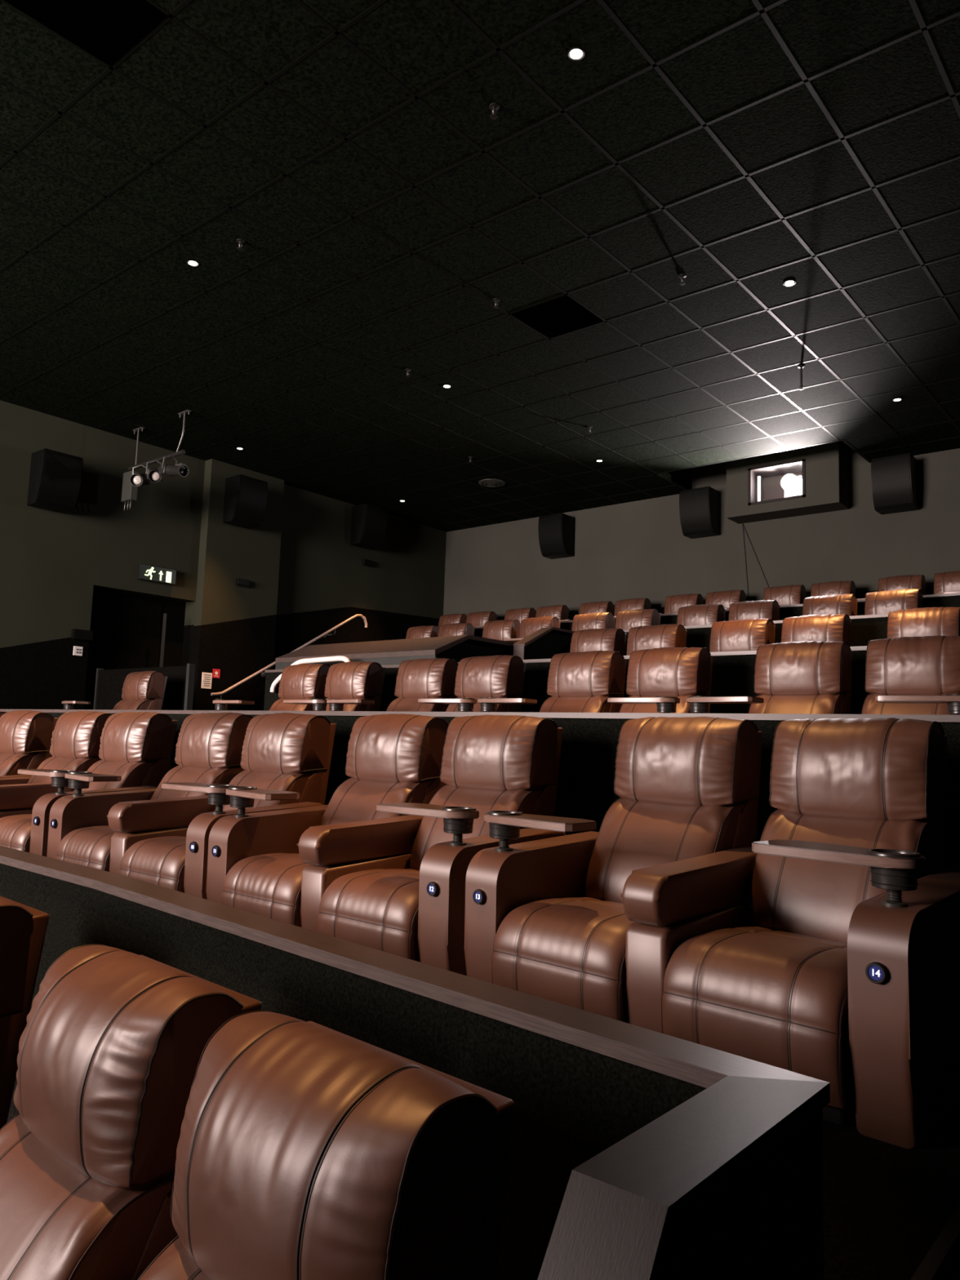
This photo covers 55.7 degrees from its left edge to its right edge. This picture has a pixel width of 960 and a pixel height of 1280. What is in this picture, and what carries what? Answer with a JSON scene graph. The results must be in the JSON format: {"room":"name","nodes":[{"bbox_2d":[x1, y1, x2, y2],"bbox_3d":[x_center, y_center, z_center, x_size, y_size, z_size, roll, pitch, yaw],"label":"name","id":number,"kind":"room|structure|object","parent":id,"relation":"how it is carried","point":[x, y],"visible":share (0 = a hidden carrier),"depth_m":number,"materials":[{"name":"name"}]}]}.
{"room":"auditorium","nodes":[
{"label":"auditorium","id":0,"kind":"room"},
{"bbox_2d":[0,400,446,709],"bbox_3d":[-6.422,-0.171,9.379,0.600,6.400,17.670,-3,-8,40],"label":"wall","id":1,"kind":"structure","parent":0,"point":[52,564],"depth_m":11.51,"materials":[{"name":"paint"}]},
{"bbox_2d":[26,448,83,513],"bbox_3d":[-4.930,-1.835,10.531,0.380,0.620,0.450,-3,-8,40],"label":"wall speaker","id":2,"kind":"object","parent":1,"relation":"attached to","point":[55,477],"visible":1,"depth_m":10.41,"materials":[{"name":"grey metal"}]},
{"bbox_2d":[72,645,82,656],"bbox_3d":[-4.796,0.131,10.835,0.019,0.110,0.110,-3,-8,40],"label":"wall switch","id":3,"kind":"object","parent":1,"relation":"attached to","point":[77,651],"visible":1,"depth_m":10.83,"materials":[{"name":"white"}]},
{"bbox_2d":[71,628,93,640],"bbox_3d":[-4.758,-0.061,10.862,0.060,0.120,0.240,-3,-8,40],"label":"sign","id":4,"kind":"object","parent":1,"relation":"attached to","point":[79,634],"visible":1,"depth_m":10.83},
{"bbox_2d":[83,592,166,709],"bbox_3d":[-4.496,0.470,11.438,0.280,2.041,1.035,-3,-8,40],"label":"door","id":5,"kind":"structure","parent":1,"relation":"in","point":[126,631],"depth_m":11.54,"materials":[{"name":"wood"}]},
{"bbox_2d":[137,563,176,585],"bbox_3d":[-4.138,-0.839,11.645,0.067,0.200,0.510,-3,-8,40],"label":"exit sign","id":6,"kind":"object","parent":1,"relation":"attached to","point":[146,572],"visible":1,"depth_m":11.61,"materials":[{"name":"black plastic"}]},
{"bbox_2d":[210,613,367,699],"bbox_3d":[-2.732,0.227,13.120,0.271,1.510,2.712,-3,-8,40],"label":"wall handrail","id":7,"kind":"object","parent":1,"relation":"attached to","point":[325,634],"visible":0.83,"depth_m":13.05,"materials":[{"name":"beige"}]},
{"bbox_2d":[362,559,373,567],"bbox_3d":[-1.797,-1.231,14.527,0.050,0.100,0.190,-3,-8,40],"label":"wall sensor","id":8,"kind":"object","parent":1,"relation":"attached to","point":[366,562],"visible":1,"depth_m":14.50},
{"bbox_2d":[350,502,387,549],"bbox_3d":[-1.761,-1.788,14.352,0.380,0.620,0.450,-3,-8,40],"label":"wall speaker","id":9,"kind":"object","parent":1,"relation":"attached to","point":[369,522],"visible":1,"depth_m":14.22,"materials":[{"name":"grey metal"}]},
{"bbox_2d":[360,505,386,546],"bbox_3d":[-1.663,-1.791,14.270,0.124,0.546,0.426,-3,-8,40],"label":"grille","id":10,"kind":"object","parent":9,"relation":"attached to","point":[373,517],"depth_m":14.21,"materials":[{"name":"fabric"}]},
{"bbox_2d":[191,458,284,711],"bbox_3d":[-3.349,-0.371,12.513,0.170,4.026,1.210,-3,-8,40],"label":"wall","id":11,"kind":"structure","parent":0,"point":[234,626],"depth_m":12.38,"materials":[{"name":"paint"}]},
{"bbox_2d":[200,672,212,688],"bbox_3d":[-3.610,0.536,11.995,0.008,0.210,0.150,-3,-8,40],"label":"notice","id":12,"kind":"object","parent":11,"relation":"attached to","point":[206,677],"visible":1,"depth_m":11.99,"materials":[{"name":"white"}]},
{"bbox_2d":[212,668,220,678],"bbox_3d":[-3.517,0.447,12.113,0.008,0.120,0.110,-3,-8,40],"label":"sign","id":13,"kind":"object","parent":11,"relation":"attached to","point":[215,673],"visible":1,"depth_m":12.11,"materials":[{"name":"red"}]},
{"bbox_2d":[235,577,249,587],"bbox_3d":[-3.261,-0.783,12.477,0.050,0.100,0.190,-3,-8,40],"label":"wall sensor","id":14,"kind":"object","parent":11,"relation":"attached to","point":[239,582],"visible":1,"depth_m":12.45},
{"bbox_2d":[222,474,267,528],"bbox_3d":[-3.201,-1.875,12.369,0.380,0.620,0.450,-3,-8,40],"label":"wall speaker","id":15,"kind":"object","parent":11,"relation":"attached to","point":[245,496],"visible":1,"depth_m":12.24,"materials":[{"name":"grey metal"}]},
{"bbox_2d":[233,476,266,524],"bbox_3d":[-3.103,-1.878,12.287,0.124,0.546,0.426,-3,-8,40],"label":"grille","id":16,"kind":"object","parent":15,"relation":"attached to","point":[250,494],"depth_m":12.24,"materials":[{"name":"fabric"}]},
{"bbox_2d":[0,0,959,532],"bbox_3d":[-1.251,-3.426,5.569,12.910,0.640,17.370,-3,-8,40],"label":"ceiling","id":17,"kind":"structure","parent":0,"point":[420,43],"depth_m":6.63,"materials":[{"name":"tile"}]},
{"bbox_2d":[3,0,167,66],"bbox_3d":[-2.015,-3.231,4.641,0.576,0.004,0.576,-3,-8,40],"label":"ceiling vent","id":18,"kind":"object","parent":17,"relation":"attached to","point":[105,29],"visible":1,"depth_m":4.72,"materials":[{"name":"black"}]},
{"bbox_2d":[120,409,191,511],"bbox_3d":[-3.859,-2.104,10.729,1.280,1.013,0.354,-3,-8,40],"label":"rig","id":19,"kind":"object","parent":17,"relation":"hanging from","point":[131,480],"visible":1,"depth_m":10.71,"materials":[{"name":"grey metal"}]},
{"bbox_2d":[186,260,199,266],"bbox_3d":[-2.256,-2.965,7.140,0.096,0.018,0.096,-3,-8,40],"label":"recessed light","id":20,"kind":"object","parent":17,"relation":"in","point":[192,263],"visible":1,"depth_m":7.13,"materials":[{"name":"white plastic"}]},
{"bbox_2d":[236,238,244,250],"bbox_3d":[-1.792,-2.951,6.789,0.060,0.068,0.060,-3,-8,40],"label":"sprinkler","id":21,"kind":"object","parent":17,"relation":"attached to","point":[239,241],"visible":1,"depth_m":6.78,"materials":[{"name":"grey metal"}]},
{"bbox_2d":[0,0,959,528],"bbox_3d":[-0.150,-2.925,6.863,12.510,0.006,13.686,-3,-8,40],"label":"grid","id":22,"kind":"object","parent":17,"relation":"attached to","point":[762,11],"depth_m":6.74,"materials":[{"name":"black"}]},
{"bbox_2d":[478,479,505,487],"bbox_3d":[0.169,-2.223,12.915,0.380,0.028,0.380,-3,-8,40],"label":"ceiling vent","id":23,"kind":"object","parent":17,"relation":"in","point":[486,482],"visible":1,"depth_m":12.87,"materials":[{"name":"grey"}]},
{"bbox_2d":[488,102,499,119],"bbox_3d":[0.082,-3.060,5.262,0.060,0.068,0.060,-3,-8,40],"label":"sprinkler","id":24,"kind":"object","parent":17,"relation":"attached to","point":[494,107],"visible":1,"depth_m":5.25,"materials":[{"name":"grey metal"}]},
{"bbox_2d":[493,297,499,308],"bbox_3d":[0.136,-2.801,7.567,0.060,0.068,0.060,-3,-8,40],"label":"sprinkler","id":25,"kind":"object","parent":17,"relation":"attached to","point":[496,300],"visible":1,"depth_m":7.56,"materials":[{"name":"grey metal"}]},
{"bbox_2d":[511,295,604,338],"bbox_3d":[0.671,-2.784,7.851,0.576,0.004,0.576,-3,-8,40],"label":"ceiling panel","id":26,"kind":"object","parent":17,"relation":"attached to","point":[562,315],"visible":1,"depth_m":7.84,"materials":[{"name":"black"}]},
{"bbox_2d":[567,47,585,61],"bbox_3d":[0.513,-3.130,4.845,0.096,0.018,0.096,-3,-8,40],"label":"recessed light","id":27,"kind":"object","parent":17,"relation":"in","point":[576,54],"visible":1,"depth_m":4.84,"materials":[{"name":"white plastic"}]},
{"bbox_2d":[678,273,686,284],"bbox_3d":[1.579,-2.808,7.082,0.060,0.068,0.060,-3,-8,40],"label":"sprinkler","id":28,"kind":"object","parent":17,"relation":"attached to","point":[682,276],"visible":1,"depth_m":7.07,"materials":[{"name":"grey metal"}]},
{"bbox_2d":[782,280,795,286],"bbox_3d":[2.434,-2.811,7.141,0.096,0.018,0.096,-3,-8,40],"label":"recessed light","id":29,"kind":"object","parent":17,"relation":"in","point":[788,282],"visible":1,"depth_m":7.13,"materials":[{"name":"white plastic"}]},
{"bbox_2d":[798,364,804,390],"bbox_3d":[3.067,-2.502,8.666,0.060,0.228,0.060,-3,-8,40],"label":"sprinkler","id":30,"kind":"object","parent":17,"relation":"attached to","point":[801,366],"visible":1,"depth_m":8.66,"materials":[{"name":"grey metal"}]},
{"bbox_2d":[6,999,959,1279],"bbox_3d":[-1.431,1.060,5.030,12.510,3.316,17.270,-3,-8,40],"label":"floor","id":31,"kind":"structure","parent":0,"point":[886,1205],"depth_m":1.79,"materials":[{"name":"black carpet"}]},
{"bbox_2d":[0,896,48,1128],"bbox_3d":[-1.603,1.119,2.131,0.760,0.985,0.910,-4,-9,43],"label":"recliner chair","id":32,"kind":"object","parent":31,"relation":"on","point":[23,928],"visible":1,"depth_m":2.28,"materials":[{"name":"brown leather"}]},
{"bbox_2d":[0,710,58,778],"bbox_3d":[-3.468,0.960,6.218,0.760,0.986,0.910,-3,-8,37],"label":"recliner chair","id":33,"kind":"object","parent":31,"relation":"on","point":[25,735],"visible":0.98,"depth_m":6.34,"materials":[{"name":"brown leather"}]},
{"bbox_2d":[0,711,111,785],"bbox_3d":[-2.879,0.929,5.762,0.629,0.985,0.912,-3,-8,38],"label":"recliner chair","id":34,"kind":"object","parent":31,"relation":"on","point":[75,743],"visible":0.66,"depth_m":5.83,"materials":[{"name":"brown leather"}]},
{"bbox_2d":[0,711,177,857],"bbox_3d":[-2.334,0.899,5.338,0.760,0.985,0.910,-3,-8,38],"label":"recliner chair","id":35,"kind":"object","parent":31,"relation":"on","point":[136,747],"visible":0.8,"depth_m":5.39,"materials":[{"name":"brown leather"}]},
{"bbox_2d":[61,671,167,710],"bbox_3d":[-3.798,0.784,9.282,0.629,0.985,0.912,-3,-8,40],"label":"recliner chair","id":36,"kind":"object","parent":31,"relation":"on","point":[145,690],"visible":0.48,"depth_m":9.35,"materials":[{"name":"brown leather"}]},
{"bbox_2d":[0,943,262,1279],"bbox_3d":[-0.942,1.068,1.481,0.630,0.985,0.912,-4,-9,43],"label":"recliner chair","id":37,"kind":"object","parent":31,"relation":"on","point":[112,1043],"visible":0.95,"depth_m":1.51,"materials":[{"name":"brown leather"}]},
{"bbox_2d":[46,712,253,871],"bbox_3d":[-1.757,0.868,4.891,0.629,0.985,0.912,-3,-8,39],"label":"recliner chair","id":38,"kind":"object","parent":31,"relation":"on","point":[209,745],"visible":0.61,"depth_m":4.88,"materials":[{"name":"brown leather"}]},
{"bbox_2d":[106,712,336,899],"bbox_3d":[-1.217,0.837,4.460,0.760,0.987,0.907,-3,-8,39],"label":"recliner chair","id":39,"kind":"object","parent":31,"relation":"on","point":[162,842],"visible":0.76,"depth_m":4.45,"materials":[{"name":"brown leather"}]},
{"bbox_2d":[212,663,330,711],"bbox_3d":[-1.775,0.662,7.606,0.629,0.987,0.912,-3,-8,40],"label":"recliner chair","id":40,"kind":"object","parent":31,"relation":"on","point":[303,681],"visible":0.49,"depth_m":7.67,"materials":[{"name":"brown leather"}]},
{"bbox_2d":[137,1009,514,1279],"bbox_3d":[-0.439,1.032,1.007,0.760,0.985,0.910,-4,-9,43],"label":"recliner chair","id":41,"kind":"object","parent":31,"relation":"on","point":[308,1150],"visible":1,"depth_m":1.16,"materials":[{"name":"brown leather"}]},
{"bbox_2d":[205,713,448,927],"bbox_3d":[-0.658,0.804,4.002,0.630,0.986,0.912,-3,-8,40],"label":"recliner chair","id":42,"kind":"object","parent":31,"relation":"on","point":[255,864],"visible":0.62,"depth_m":3.99,"materials":[{"name":"brown leather"}]},
{"bbox_2d":[283,661,385,711],"bbox_3d":[-1.244,0.631,7.164,0.760,0.986,0.910,-3,-8,40],"label":"recliner chair","id":43,"kind":"object","parent":31,"relation":"on","point":[353,680],"visible":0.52,"depth_m":7.29,"materials":[{"name":"brown leather"}]},
{"bbox_2d":[326,657,457,711],"bbox_3d":[-0.675,0.598,6.694,0.630,0.985,0.912,-3,-8,40],"label":"recliner chair","id":44,"kind":"object","parent":31,"relation":"on","point":[433,677],"visible":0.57,"depth_m":6.76,"materials":[{"name":"brown leather"}]},
{"bbox_2d":[275,635,515,669],"bbox_3d":[-0.567,0.702,8.930,2.120,1.281,1.995,-3,-8,40],"label":"partition wall","id":45,"kind":"structure","parent":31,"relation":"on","point":[386,652],"depth_m":8.07,"materials":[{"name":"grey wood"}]},
{"bbox_2d":[0,845,830,1279],"bbox_3d":[-3.504,1.310,4.332,10.184,0.970,0.918,-4,-9,42],"label":"wall","id":46,"kind":"structure","parent":31,"relation":"on","point":[637,1153],"depth_m":1.47,"materials":[{"name":"paint"}]},
{"bbox_2d":[405,625,439,639],"bbox_3d":[-1.074,0.259,12.478,0.630,0.987,0.912,-3,-8,40],"label":"recliner chair","id":47,"kind":"object","parent":31,"relation":"on","point":[432,631],"visible":0.23,"depth_m":12.58,"materials":[{"name":"brown leather"}]},
{"bbox_2d":[296,715,565,975],"bbox_3d":[-0.126,0.773,3.561,0.760,0.985,0.907,-3,-8,40],"label":"recliner chair","id":48,"kind":"object","parent":31,"relation":"on","point":[396,886],"visible":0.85,"depth_m":3.44,"materials":[{"name":"brown leather"}]},
{"bbox_2d":[438,613,466,627],"bbox_3d":[-0.725,0.022,14.921,0.630,0.986,0.912,-3,-8,40],"label":"recliner chair","id":49,"kind":"object","parent":31,"relation":"on","point":[451,618],"visible":0.22,"depth_m":15.03,"materials":[{"name":"brown leather"}]},
{"bbox_2d":[437,622,475,636],"bbox_3d":[-0.542,0.227,12.036,0.760,0.986,0.910,-3,-8,40],"label":"recliner chair","id":50,"kind":"object","parent":31,"relation":"on","point":[458,628],"visible":0.2,"depth_m":12.20,"materials":[{"name":"brown leather"}]},
{"bbox_2d":[417,655,525,711],"bbox_3d":[-0.144,0.566,6.253,0.760,0.985,0.910,-3,-8,40],"label":"recliner chair","id":51,"kind":"object","parent":31,"relation":"on","point":[498,677],"visible":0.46,"depth_m":6.38,"materials":[{"name":"brown leather"}]},
{"bbox_2d":[0,709,959,872],"bbox_3d":[-2.101,0.976,6.068,10.143,1.009,0.120,-3,-8,40],"label":"wall","id":52,"kind":"structure","parent":31,"relation":"on","point":[589,740],"depth_m":3.90,"materials":[{"name":"paint"}]},
{"bbox_2d":[910,1203,959,1279],"bbox_3d":[1.155,1.143,2.015,0.026,0.016,1.870,-3,-8,40],"label":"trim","id":53,"kind":"structure","parent":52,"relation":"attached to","point":[934,1263],"depth_m":1.60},
{"bbox_2d":[466,611,497,626],"bbox_3d":[-0.194,-0.009,14.479,0.760,0.985,0.910,-3,-8,40],"label":"recliner chair","id":54,"kind":"object","parent":31,"relation":"on","point":[479,618],"visible":0.2,"depth_m":14.63,"materials":[{"name":"brown leather"}]},
{"bbox_2d":[93,645,871,714],"bbox_3d":[-0.716,0.654,7.668,10.023,1.086,0.120,-3,-8,40],"label":"wall","id":55,"kind":"structure","parent":31,"relation":"on","point":[732,672],"depth_m":6.71,"materials":[{"name":"paint"}]},
{"bbox_2d":[270,655,351,692],"bbox_3d":[-1.546,0.316,8.293,1.107,0.314,0.070,-3,-8,40],"label":"handrail","id":56,"kind":"object","parent":55,"relation":"attached to","point":[339,658],"visible":0.69,"depth_m":8.24,"materials":[{"name":"beige"}]},
{"bbox_2d":[482,619,520,640],"bbox_3d":[0.005,0.195,11.583,0.629,0.985,0.912,-3,-8,40],"label":"recliner chair","id":57,"kind":"object","parent":31,"relation":"on","point":[501,629],"visible":0.3,"depth_m":11.68,"materials":[{"name":"brown leather"}]},
{"bbox_2d":[475,607,536,626],"bbox_3d":[0.355,-0.042,14.025,0.630,0.985,0.912,-3,-8,40],"label":"recliner chair","id":58,"kind":"object","parent":31,"relation":"on","point":[519,614],"visible":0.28,"depth_m":14.12,"materials":[{"name":"brown leather"}]},
{"bbox_2d":[504,616,560,642],"bbox_3d":[0.537,0.164,11.142,0.760,0.985,0.910,-3,-8,40],"label":"recliner chair","id":59,"kind":"object","parent":31,"relation":"on","point":[528,626],"visible":0.23,"depth_m":11.32,"materials":[{"name":"brown leather"}]},
{"bbox_2d":[513,626,574,659],"bbox_3d":[0.634,0.381,8.602,0.131,1.007,0.908,-3,-8,40],"label":"wall","id":60,"kind":"structure","parent":31,"relation":"on","point":[544,642],"depth_m":8.52,"materials":[{"name":"black fabric"}]},
{"bbox_2d":[477,650,626,712],"bbox_3d":[0.428,0.532,5.780,0.630,0.985,0.912,-3,-8,40],"label":"recliner chair","id":61,"kind":"object","parent":31,"relation":"on","point":[584,682],"visible":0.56,"depth_m":5.86,"materials":[{"name":"brown leather"}]},
{"bbox_2d":[535,604,568,620],"bbox_3d":[0.887,-0.074,13.584,0.760,0.985,0.910,-3,-8,40],"label":"recliner chair","id":62,"kind":"object","parent":31,"relation":"on","point":[561,611],"visible":0.22,"depth_m":13.74,"materials":[{"name":"brown leather"}]},
{"bbox_2d":[560,601,614,621],"bbox_3d":[1.436,-0.107,13.130,0.630,0.987,0.912,-3,-8,40],"label":"recliner chair","id":63,"kind":"object","parent":31,"relation":"on","point":[594,606],"visible":0.23,"depth_m":13.24,"materials":[{"name":"brown leather"}]},
{"bbox_2d":[571,612,615,631],"bbox_3d":[1.085,0.131,10.689,0.630,0.985,0.912,-3,-8,40],"label":"recliner chair","id":64,"kind":"object","parent":31,"relation":"on","point":[597,620],"visible":0.21,"depth_m":10.80,"materials":[{"name":"brown leather"}]},
{"bbox_2d":[569,627,626,655],"bbox_3d":[0.816,0.350,8.182,0.630,0.985,0.912,-3,-8,40],"label":"recliner chair","id":65,"kind":"object","parent":31,"relation":"on","point":[612,639],"visible":0.26,"depth_m":8.29,"materials":[{"name":"brown leather"}]},
{"bbox_2d":[464,716,762,1022],"bbox_3d":[0.460,0.737,3.066,0.630,0.985,0.910,-4,-9,43],"label":"recliner chair","id":66,"kind":"object","parent":31,"relation":"on","point":[546,918],"visible":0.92,"depth_m":3.03,"materials":[{"name":"brown leather"}]},
{"bbox_2d":[613,598,651,617],"bbox_3d":[1.968,-0.139,12.688,0.760,0.986,0.910,-3,-8,40],"label":"recliner chair","id":67,"kind":"object","parent":31,"relation":"on","point":[631,603],"visible":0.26,"depth_m":12.86,"materials":[{"name":"brown leather"}]},
{"bbox_2d":[614,608,661,630],"bbox_3d":[1.616,0.098,10.248,0.760,0.987,0.910,-3,-8,40],"label":"recliner chair","id":68,"kind":"object","parent":31,"relation":"on","point":[625,620],"visible":0.2,"depth_m":10.42,"materials":[{"name":"brown leather"}]},
{"bbox_2d":[626,624,687,655],"bbox_3d":[1.347,0.319,7.741,0.760,0.985,0.910,-3,-8,40],"label":"recliner chair","id":69,"kind":"object","parent":31,"relation":"on","point":[640,637],"visible":0.21,"depth_m":7.91,"materials":[{"name":"brown leather"}]},
{"bbox_2d":[607,647,712,713],"bbox_3d":[0.960,0.499,5.338,0.760,0.987,0.910,-3,-8,40],"label":"recliner chair","id":70,"kind":"object","parent":31,"relation":"on","point":[660,680],"visible":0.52,"depth_m":5.48,"materials":[{"name":"brown leather"}]},
{"bbox_2d":[660,593,703,613],"bbox_3d":[2.521,-0.172,12.231,0.630,0.985,0.912,-3,-8,40],"label":"recliner chair","id":71,"kind":"object","parent":31,"relation":"on","point":[673,603],"visible":0.26,"depth_m":12.37,"materials":[{"name":"brown leather"}]},
{"bbox_2d":[676,604,725,626],"bbox_3d":[2.164,0.066,9.795,0.630,0.986,0.912,-3,-8,40],"label":"recliner chair","id":72,"kind":"object","parent":31,"relation":"on","point":[703,614],"visible":0.19,"depth_m":9.91,"materials":[{"name":"brown leather"}]},
{"bbox_2d":[474,592,959,637],"bbox_3d":[2.458,0.162,10.483,8.683,0.967,0.120,-3,-8,40],"label":"wall","id":73,"kind":"structure","parent":31,"relation":"on","point":[944,600],"depth_m":9.69,"materials":[{"name":"brown wood"}]},
{"bbox_2d":[705,590,746,609],"bbox_3d":[3.052,-0.203,11.789,0.760,0.985,0.910,-3,-8,40],"label":"recliner chair","id":74,"kind":"object","parent":31,"relation":"on","point":[726,598],"visible":0.16,"depth_m":11.95,"materials":[{"name":"brown leather"}]},
{"bbox_2d":[709,618,775,652],"bbox_3d":[1.897,0.286,7.287,0.630,0.985,0.912,-3,-8,40],"label":"recliner chair","id":75,"kind":"object","parent":31,"relation":"on","point":[748,634],"visible":0.27,"depth_m":7.40,"materials":[{"name":"brown leather"}]},
{"bbox_2d":[728,600,779,620],"bbox_3d":[2.695,0.035,9.354,0.760,0.985,0.910,-3,-8,40],"label":"recliner chair","id":76,"kind":"object","parent":31,"relation":"on","point":[759,609],"visible":0.18,"depth_m":9.52,"materials":[{"name":"brown leather"}]},
{"bbox_2d":[623,613,888,655],"bbox_3d":[2.701,0.332,7.555,4.593,1.007,0.120,-3,-8,40],"label":"wall","id":77,"kind":"structure","parent":31,"relation":"on","point":[866,628],"depth_m":7.29,"materials":[{"name":"brown wood"}]},
{"bbox_2d":[686,640,852,714],"bbox_3d":[1.536,0.465,4.862,0.630,0.986,0.912,-3,-8,40],"label":"recliner chair","id":78,"kind":"object","parent":31,"relation":"on","point":[805,677],"visible":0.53,"depth_m":4.94,"materials":[{"name":"brown leather"}]},
{"bbox_2d":[763,584,806,605],"bbox_3d":[3.603,-0.236,11.334,0.630,0.985,0.912,-3,-8,40],"label":"recliner chair","id":79,"kind":"object","parent":31,"relation":"on","point":[786,594],"visible":0.2,"depth_m":11.43,"materials":[{"name":"brown leather"}]},
{"bbox_2d":[620,717,959,1148],"bbox_3d":[0.966,0.702,2.596,0.760,0.985,0.907,-4,-9,43],"label":"recliner chair","id":80,"kind":"object","parent":31,"relation":"on","point":[826,947],"visible":0.97,"depth_m":2.36,"materials":[{"name":"brown leather"}]},
{"bbox_2d":[781,613,851,646],"bbox_3d":[2.428,0.253,6.845,0.760,0.987,0.910,-3,-8,40],"label":"recliner chair","id":81,"kind":"object","parent":31,"relation":"on","point":[836,627],"visible":0.25,"depth_m":7.02,"materials":[{"name":"brown leather"}]},
{"bbox_2d":[802,593,857,616],"bbox_3d":[3.243,0.002,8.901,0.630,0.985,0.912,-3,-8,40],"label":"recliner chair","id":82,"kind":"object","parent":31,"relation":"on","point":[833,604],"visible":0.21,"depth_m":9.02,"materials":[{"name":"brown leather"}]},
{"bbox_2d":[810,580,855,596],"bbox_3d":[4.135,-0.269,10.893,0.760,0.987,0.910,-3,-8,40],"label":"recliner chair","id":83,"kind":"object","parent":31,"relation":"on","point":[831,588],"visible":0.16,"depth_m":11.07,"materials":[{"name":"brown leather"}]},
{"bbox_2d":[857,574,925,599],"bbox_3d":[4.682,-0.301,10.440,0.630,0.986,0.912,-3,-8,40],"label":"recliner chair","id":84,"kind":"object","parent":31,"relation":"on","point":[912,581],"visible":0.17,"depth_m":10.56,"materials":[{"name":"brown leather"}]},
{"bbox_2d":[864,588,923,615],"bbox_3d":[3.775,-0.030,8.459,0.760,0.985,0.910,-3,-8,40],"label":"recliner chair","id":85,"kind":"object","parent":31,"relation":"on","point":[882,602],"visible":0.23,"depth_m":8.64,"materials":[{"name":"brown leather"}]},
{"bbox_2d":[861,635,959,715],"bbox_3d":[2.067,0.434,4.420,0.760,0.985,0.910,-3,-8,40],"label":"recliner chair","id":86,"kind":"object","parent":31,"relation":"on","point":[904,675],"visible":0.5,"depth_m":4.58,"materials":[{"name":"brown leather"}]},
{"bbox_2d":[887,607,959,638],"bbox_3d":[2.977,0.221,6.391,0.630,0.986,0.912,-3,-8,40],"label":"recliner chair","id":87,"kind":"object","parent":31,"relation":"on","point":[926,621],"visible":0.19,"depth_m":6.51,"materials":[{"name":"brown leather"}]},
{"bbox_2d":[933,570,959,594],"bbox_3d":[5.214,-0.332,9.998,0.760,0.985,0.910,-3,-8,40],"label":"recliner chair","id":88,"kind":"object","parent":31,"relation":"on","point":[948,582],"visible":0.28,"depth_m":10.25,"materials":[{"name":"brown leather"}]},
{"bbox_2d":[443,446,959,620],"bbox_3d":[4.197,0.356,11.873,13.110,6.600,0.200,-3,-8,40],"label":"wall","id":89,"kind":"structure","parent":0,"point":[639,548],"depth_m":12.85,"materials":[{"name":"paint"}]},
{"bbox_2d":[537,512,573,559],"bbox_3d":[1.202,-1.629,14.276,0.450,0.620,0.380,-3,-8,40],"label":"wall speaker","id":90,"kind":"object","parent":89,"relation":"attached to","point":[556,531],"visible":1,"depth_m":14.15,"materials":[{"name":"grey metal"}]},
{"bbox_2d":[538,515,564,554],"bbox_3d":[1.120,-1.639,14.178,0.426,0.546,0.124,-3,-8,40],"label":"grille","id":91,"kind":"object","parent":90,"relation":"attached to","point":[551,527],"depth_m":14.14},
{"bbox_2d":[679,486,719,538],"bbox_3d":[3.080,-1.780,12.725,0.450,0.620,0.380,-3,-8,40],"label":"wall speaker","id":92,"kind":"object","parent":89,"relation":"attached to","point":[699,508],"visible":1,"depth_m":12.60,"materials":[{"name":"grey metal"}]},
{"bbox_2d":[680,488,711,533],"bbox_3d":[2.998,-1.791,12.627,0.426,0.546,0.124,-3,-8,40],"label":"grille","id":93,"kind":"object","parent":92,"relation":"attached to","point":[695,504],"depth_m":12.59,"materials":[{"name":"fabric"}]},
{"bbox_2d":[726,440,849,524],"bbox_3d":[4.035,-2.180,11.969,1.490,1.052,0.400,-3,-8,40],"label":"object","id":94,"kind":"structure","parent":89,"relation":"attached to","point":[827,464],"depth_m":11.64,"materials":[{"name":"paint"}]},
{"bbox_2d":[742,524,748,597],"bbox_3d":[3.624,-1.088,12.407,0.095,1.031,0.016,-3,-8,40],"label":"cable","id":95,"kind":"object","parent":94,"relation":"hanging from","point":[742,524],"visible":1,"depth_m":12.40,"materials":[{"name":"black plastic"}]},
{"bbox_2d":[742,523,768,587],"bbox_3d":[3.751,-1.096,12.302,0.424,1.036,0.016,-3,-8,40],"label":"cable","id":96,"kind":"object","parent":94,"relation":"hanging from","point":[742,523],"visible":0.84,"depth_m":12.31,"materials":[{"name":"black plastic"}]},
{"bbox_2d":[747,458,805,505],"bbox_3d":[3.992,-2.028,11.987,0.761,0.501,0.434,-3,-8,40],"label":"window","id":97,"kind":"structure","parent":94,"relation":"in","point":[799,465],"depth_m":12.03,"materials":[{"name":"black"}]},
{"bbox_2d":[757,475,760,501],"bbox_3d":[3.732,-2.000,12.148,0.036,0.390,0.034,-3,-8,40],"label":"light strip","id":98,"kind":"object","parent":97,"relation":"attached to","point":[758,477],"visible":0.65,"depth_m":12.14,"materials":[{"name":"white"}]},
{"bbox_2d":[871,453,919,514],"bbox_3d":[5.064,-1.899,11.081,0.450,0.620,0.380,-3,-8,40],"label":"wall speaker","id":99,"kind":"object","parent":89,"relation":"attached to","point":[894,478],"visible":1,"depth_m":10.96,"materials":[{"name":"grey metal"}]},
{"bbox_2d":[764,471,802,500],"bbox_3d":[4.696,-1.738,12.816,2.753,2.200,1.430,-3,-8,40],"label":"wall","id":100,"kind":"structure","parent":0,"point":[773,489],"depth_m":13.88,"materials":[{"name":"grey"}]},
{"bbox_2d":[780,473,802,497],"bbox_3d":[4.339,-1.504,12.216,0.560,1.320,0.850,-3,-8,40],"label":"projector","id":101,"kind":"object","parent":100,"relation":"in","point":[792,484],"visible":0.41,"depth_m":11.99,"materials":[{"name":"white"}]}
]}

